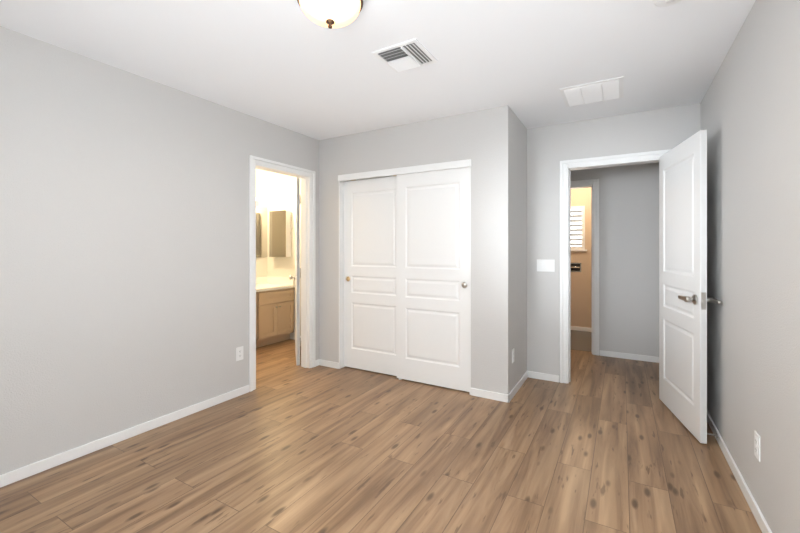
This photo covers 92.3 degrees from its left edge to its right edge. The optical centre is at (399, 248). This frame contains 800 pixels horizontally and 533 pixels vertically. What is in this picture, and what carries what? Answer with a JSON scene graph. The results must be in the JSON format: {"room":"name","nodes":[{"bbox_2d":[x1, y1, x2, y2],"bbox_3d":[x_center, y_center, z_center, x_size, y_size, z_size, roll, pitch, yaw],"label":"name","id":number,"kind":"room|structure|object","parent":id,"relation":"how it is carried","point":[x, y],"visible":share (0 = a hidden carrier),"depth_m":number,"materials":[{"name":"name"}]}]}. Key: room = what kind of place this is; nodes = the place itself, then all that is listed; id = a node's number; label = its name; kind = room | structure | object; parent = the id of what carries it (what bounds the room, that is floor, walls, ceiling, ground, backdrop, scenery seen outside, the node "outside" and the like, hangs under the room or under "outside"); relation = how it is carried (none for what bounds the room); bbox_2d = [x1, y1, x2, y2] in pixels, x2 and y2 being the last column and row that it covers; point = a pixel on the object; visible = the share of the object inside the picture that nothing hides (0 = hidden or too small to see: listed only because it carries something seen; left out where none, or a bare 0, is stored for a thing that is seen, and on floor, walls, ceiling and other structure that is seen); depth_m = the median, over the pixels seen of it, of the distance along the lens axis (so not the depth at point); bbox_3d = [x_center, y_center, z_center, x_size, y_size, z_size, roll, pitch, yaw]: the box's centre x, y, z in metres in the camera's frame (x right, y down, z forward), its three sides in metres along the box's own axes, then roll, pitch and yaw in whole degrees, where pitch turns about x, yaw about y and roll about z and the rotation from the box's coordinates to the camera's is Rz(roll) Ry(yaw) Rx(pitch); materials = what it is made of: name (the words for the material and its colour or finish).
{"room":"empty bedroom","nodes":[
{"label":"empty bedroom","id":0,"kind":"room"},
{"bbox_2d":[0,26,358,474],"bbox_3d":[-1.660,0.040,2.945,0.120,2.440,4.360,0,0,30],"label":"wall","id":1,"kind":"structure","parent":0,"point":[124,250],"depth_m":2.49,"materials":[{"name":"grey paint"}]},
{"bbox_2d":[236,346,242,360],"bbox_3d":[-1.377,0.900,3.307,0.008,0.115,0.070,0,0,30],"label":"outlet","id":2,"kind":"object","parent":1,"relation":"attached to","point":[239,353],"visible":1,"depth_m":3.30,"materials":[{"name":"white plastic"}]},
{"bbox_2d":[249,155,315,391],"bbox_3d":[-1.177,0.216,3.786,0.156,2.087,0.834,0,0,30],"label":"door frame","id":3,"kind":"structure","parent":1,"relation":"attached to","point":[308,268],"depth_m":4.06,"materials":[{"name":"white wood"}]},
{"bbox_2d":[289,178,300,364],"bbox_3d":[-1.192,0.242,4.460,0.181,2.015,0.710,0,0,-17],"label":"door","id":4,"kind":"structure","parent":1,"relation":"in","point":[297,276],"depth_m":4.13,"materials":[{"name":"white wood"}]},
{"bbox_2d":[0,326,771,532],"bbox_3d":[-0.196,1.228,3.600,5.040,0.064,6.960,0,0,30],"label":"baseboard","id":5,"kind":"structure","parent":1,"relation":"attached to","point":[13,476],"depth_m":2.58,"materials":[{"name":"white wood"}]},
{"bbox_2d":[256,169,266,276],"bbox_3d":[-2.610,0.040,4.579,0.120,2.440,2.480,0,0,30],"label":"wall","id":6,"kind":"structure","parent":0,"point":[261,201],"depth_m":5.52,"materials":[{"name":"beige paint"}]},
{"bbox_2d":[256,207,266,256],"bbox_3d":[-2.221,-0.240,5.123,0.009,0.730,1.132,0,0,30],"label":"vanity mirror","id":7,"kind":"object","parent":6,"relation":"attached to","point":[261,231],"visible":0.04,"depth_m":5.52,"materials":[{"name":"white mirror"}]},
{"bbox_2d":[267,171,300,339],"bbox_3d":[-1.214,0.040,3.842,0.004,2.440,2.360,0,0,30],"label":"wall","id":8,"kind":"structure","parent":0,"point":[280,191],"depth_m":3.88,"materials":[{"name":"beige paint"}]},
{"bbox_2d":[269,210,290,256],"bbox_3d":[-1.687,-0.210,5.413,0.325,0.650,0.101,0,0,30],"label":"mirrored medicine cabinet","id":9,"kind":"object","parent":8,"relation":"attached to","point":[279,233],"visible":1,"depth_m":5.35,"materials":[{"name":"white mirror"}]},
{"bbox_2d":[0,0,755,139],"bbox_3d":[-0.212,-1.230,3.633,5.500,0.100,7.400,0,0,30],"label":"ceiling","id":10,"kind":"structure","parent":0,"point":[289,65],"depth_m":2.30,"materials":[{"name":"white paint"}]},
{"bbox_2d":[297,0,362,28],"bbox_3d":[-0.323,-1.100,1.780,0.304,0.160,0.304,0,0,30],"label":"ceiling light","id":11,"kind":"object","parent":10,"relation":"attached to","point":[330,14],"visible":1,"depth_m":1.74,"materials":[{"name":"white glass"}]},
{"bbox_2d":[371,38,437,72],"bbox_3d":[0.034,-1.171,2.359,0.300,0.018,0.300,0,0,30],"label":"ceiling vent","id":12,"kind":"object","parent":10,"relation":"in","point":[407,55],"visible":1,"depth_m":2.34,"materials":[{"name":"white metal"}]},
{"bbox_2d":[559,76,623,106],"bbox_3d":[1.454,-1.172,2.908,0.410,0.016,0.410,0,0,30],"label":"ceiling vent","id":13,"kind":"object","parent":10,"relation":"in","point":[598,91],"visible":1,"depth_m":2.87,"materials":[{"name":"white"}]},
{"bbox_2d":[653,0,680,6],"bbox_3d":[1.242,-1.160,1.766,0.136,0.040,0.136,0,0,30],"label":"smoke detector","id":14,"kind":"object","parent":10,"relation":"attached to","point":[661,3],"visible":1,"depth_m":1.78,"materials":[{"name":"white plastic"}]},
{"bbox_2d":[0,339,761,532],"bbox_3d":[-0.212,1.310,3.633,5.500,0.100,7.400,0,0,30],"label":"floor","id":15,"kind":"structure","parent":0,"point":[601,444],"depth_m":2.23,"materials":[{"name":"brown wood"}]},
{"bbox_2d":[256,276,294,347],"bbox_3d":[-1.993,0.792,4.941,0.581,0.936,1.224,0,0,30],"label":"bathroom vanity","id":16,"kind":"object","parent":15,"relation":"on","point":[274,309],"visible":0.33,"depth_m":5.08,"materials":[{"name":"beige wood"}]},
{"bbox_2d":[319,105,526,393],"bbox_3d":[0.185,0.040,3.981,2.040,2.440,0.720,0,0,30],"label":"wall","id":17,"kind":"structure","parent":0,"point":[491,143],"depth_m":3.36,"materials":[{"name":"grey paint"}]},
{"bbox_2d":[344,175,396,375],"bbox_3d":[-0.268,0.251,3.922,0.745,1.995,0.045,0,0,30],"label":"closet door","id":18,"kind":"structure","parent":17,"relation":"in","point":[370,274],"depth_m":3.93,"materials":[{"name":"white wood"}]},
{"bbox_2d":[338,159,470,180],"bbox_3d":[-0.013,-0.743,3.687,1.458,0.062,0.032,0,0,30],"label":"valance","id":19,"kind":"object","parent":17,"relation":"attached to","point":[416,169],"visible":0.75,"depth_m":3.62,"materials":[{"name":"white wood"}]},
{"bbox_2d":[339,166,470,387],"bbox_3d":[0.014,0.245,3.734,1.450,2.030,0.119,0,0,30],"label":"trim","id":20,"kind":"structure","parent":17,"relation":"attached to","point":[341,274],"depth_m":4.05,"materials":[{"name":"white wood"}]},
{"bbox_2d":[397,167,469,391],"bbox_3d":[0.296,0.251,3.546,0.745,1.995,0.045,0,0,30],"label":"closet door","id":21,"kind":"structure","parent":17,"relation":"in","point":[433,277],"depth_m":3.52,"materials":[{"name":"white wood"}]},
{"bbox_2d":[359,103,700,381],"bbox_3d":[0.222,0.040,4.444,5.160,2.440,0.120,0,0,30],"label":"wall","id":22,"kind":"structure","parent":0,"point":[550,148],"depth_m":3.65,"materials":[{"name":"grey paint"}]},
{"bbox_2d":[537,259,554,271],"bbox_3d":[1.398,0.160,3.691,0.162,0.115,0.010,0,0,30],"label":"light switch","id":23,"kind":"object","parent":22,"relation":"attached to","point":[546,265],"visible":1,"depth_m":3.69,"materials":[{"name":"white plastic"}]},
{"bbox_2d":[560,149,670,383],"bbox_3d":[1.919,0.216,3.465,0.874,2.087,0.152,0,0,30],"label":"door frame","id":24,"kind":"structure","parent":22,"relation":"attached to","point":[567,167],"depth_m":3.60,"materials":[{"name":"white wood"}]},
{"bbox_2d":[659,130,721,443],"bbox_3d":[2.061,0.242,2.818,0.155,2.015,0.842,0,0,17],"label":"entry door","id":25,"kind":"structure","parent":24,"relation":"attached to","point":[683,299],"depth_m":2.72,"materials":[{"name":"white wood"}]},
{"bbox_2d":[571,330,590,351],"bbox_3d":[2.459,1.258,5.359,2.200,0.004,1.260,0,0,30],"label":"floor","id":26,"kind":"structure","parent":0,"point":[580,340],"depth_m":5.27,"materials":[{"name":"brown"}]},
{"bbox_2d":[571,187,590,327],"bbox_3d":[2.752,0.040,5.986,2.320,2.440,0.120,0,0,30],"label":"wall","id":27,"kind":"structure","parent":0,"point":[581,299],"depth_m":5.88,"materials":[{"name":"beige paint"}]},
{"bbox_2d":[571,209,581,246],"bbox_3d":[2.622,-0.325,6.101,0.580,0.670,0.010,0,0,30],"label":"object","id":28,"kind":"object","parent":27,"relation":"attached to","point":[578,232],"depth_m":6.01,"materials":[{"name":"white"}]},
{"bbox_2d":[571,206,586,250],"bbox_3d":[2.579,-0.312,6.028,0.640,0.695,0.080,0,0,30],"label":"shutter","id":29,"kind":"object","parent":27,"relation":"attached to","point":[582,225],"visible":0.31,"depth_m":5.92,"materials":[{"name":"white wood"}]},
{"bbox_2d":[571,162,658,356],"bbox_3d":[1.759,0.040,4.966,3.020,2.440,0.120,0,0,30],"label":"wall","id":30,"kind":"structure","parent":0,"point":[629,259],"depth_m":4.38,"materials":[{"name":"grey paint"}]},
{"bbox_2d":[571,179,598,355],"bbox_3d":[2.011,0.216,4.823,0.874,2.087,0.156,0,0,30],"label":"door frame","id":31,"kind":"structure","parent":30,"relation":"attached to","point":[593,184],"depth_m":4.57,"materials":[{"name":"white wood"}]},
{"bbox_2d":[701,0,799,532],"bbox_3d":[2.068,0.040,2.362,0.120,2.440,7.080,0,0,30],"label":"wall","id":32,"kind":"structure","parent":0,"point":[750,112],"depth_m":1.77,"materials":[{"name":"grey paint"}]},
{"bbox_2d":[754,430,759,461],"bbox_3d":[1.668,0.920,1.797,0.008,0.115,0.070,0,0,30],"label":"outlet","id":33,"kind":"object","parent":32,"relation":"attached to","point":[756,445],"visible":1,"depth_m":1.79,"materials":[{"name":"white plastic"}]},
{"bbox_3d":[2.459,0.040,5.359,2.200,2.440,1.260,0,0,30],"label":"wall","id":34,"kind":"structure","parent":0,"visible":0},
{"bbox_2d":[571,263,580,271],"bbox_3d":[2.701,0.285,5.928,0.170,0.140,0.032,0,0,30],"label":"paper holder","id":35,"kind":"object","parent":34,"relation":"attached to","point":[575,267],"visible":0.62,"depth_m":5.93,"materials":[{"name":"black metal"}]}
]}

